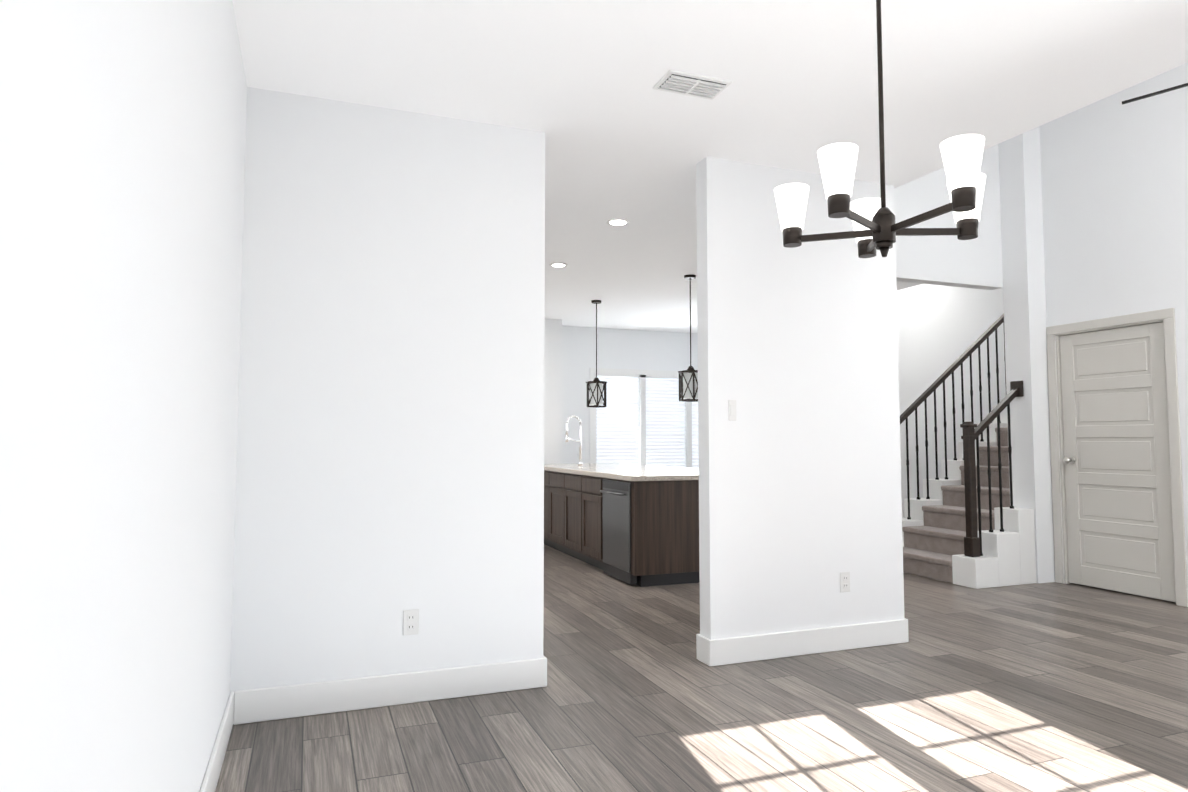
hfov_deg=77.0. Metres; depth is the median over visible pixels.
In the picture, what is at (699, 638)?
baseboard
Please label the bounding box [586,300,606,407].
pendant light
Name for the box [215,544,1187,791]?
floor
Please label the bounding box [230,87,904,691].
wall
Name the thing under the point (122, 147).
wall
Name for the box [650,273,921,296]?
ceiling
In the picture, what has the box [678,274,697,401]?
pendant light
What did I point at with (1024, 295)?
wall
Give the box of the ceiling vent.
[652,69,731,99]
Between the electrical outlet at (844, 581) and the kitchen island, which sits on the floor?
the kitchen island
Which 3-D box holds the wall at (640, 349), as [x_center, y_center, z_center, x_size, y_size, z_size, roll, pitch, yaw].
[0.816,0.456,10.897,3.080,2.820,0.120,1,-4,-21]
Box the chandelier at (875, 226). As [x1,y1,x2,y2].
[774,0,985,257]
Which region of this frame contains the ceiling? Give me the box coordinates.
[232,0,1187,332]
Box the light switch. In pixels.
[728,400,736,420]
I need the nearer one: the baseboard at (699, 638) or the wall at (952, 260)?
the baseboard at (699, 638)
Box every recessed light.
[549,263,567,266]
[606,218,629,225]
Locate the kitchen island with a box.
[544,471,699,586]
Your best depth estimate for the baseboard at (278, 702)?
3.44 m
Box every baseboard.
[199,691,238,791]
[239,655,546,723]
[696,634,702,661]
[703,618,908,666]
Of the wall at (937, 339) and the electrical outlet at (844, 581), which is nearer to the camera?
the electrical outlet at (844, 581)
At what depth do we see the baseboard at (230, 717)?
2.78 m
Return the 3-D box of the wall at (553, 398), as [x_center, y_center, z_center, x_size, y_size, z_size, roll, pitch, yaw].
[-2.034,0.360,9.278,3.400,2.820,0.120,1,-4,-21]
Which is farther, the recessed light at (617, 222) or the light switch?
the recessed light at (617, 222)
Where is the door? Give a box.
[1060,322,1175,601]
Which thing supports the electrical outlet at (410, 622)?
attached to the wall at (390, 452)
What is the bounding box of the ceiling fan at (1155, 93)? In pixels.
[1122,83,1187,104]
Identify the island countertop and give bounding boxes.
[544,463,698,482]
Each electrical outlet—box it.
[403,609,418,634]
[840,572,849,591]
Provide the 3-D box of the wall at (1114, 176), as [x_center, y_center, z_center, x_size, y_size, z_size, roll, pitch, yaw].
[4.945,-0.603,4.244,0.120,4.150,5.050,1,-4,-21]
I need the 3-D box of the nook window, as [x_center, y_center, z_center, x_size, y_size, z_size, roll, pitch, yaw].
[1.044,0.392,10.961,2.390,1.525,0.170,1,-4,-21]
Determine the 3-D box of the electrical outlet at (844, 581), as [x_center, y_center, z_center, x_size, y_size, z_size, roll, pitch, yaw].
[1.477,1.094,4.396,0.072,0.116,0.008,1,-4,-21]
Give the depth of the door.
6.01 m
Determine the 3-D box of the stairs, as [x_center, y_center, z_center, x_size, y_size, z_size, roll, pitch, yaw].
[4.654,-0.188,7.531,3.777,3.709,1.315,1,-4,-21]
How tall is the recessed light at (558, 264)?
0.008 m
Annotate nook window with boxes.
[590,368,698,468]
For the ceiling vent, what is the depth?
3.33 m
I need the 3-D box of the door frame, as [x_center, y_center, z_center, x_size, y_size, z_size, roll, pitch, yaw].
[4.224,0.472,6.049,0.138,2.215,1.040,1,-4,-21]
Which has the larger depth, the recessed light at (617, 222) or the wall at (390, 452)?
the recessed light at (617, 222)
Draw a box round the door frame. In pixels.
[1046,308,1187,606]
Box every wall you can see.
[0,0,246,791]
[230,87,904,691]
[544,318,561,463]
[562,326,697,463]
[894,144,1002,289]
[897,284,1005,517]
[998,127,1054,583]
[1039,63,1187,587]
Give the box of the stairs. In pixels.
[900,313,1035,588]
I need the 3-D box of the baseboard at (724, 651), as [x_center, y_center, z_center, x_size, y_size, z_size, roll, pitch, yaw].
[1.263,1.408,4.294,1.372,0.140,0.020,1,-4,-21]
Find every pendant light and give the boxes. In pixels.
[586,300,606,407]
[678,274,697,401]

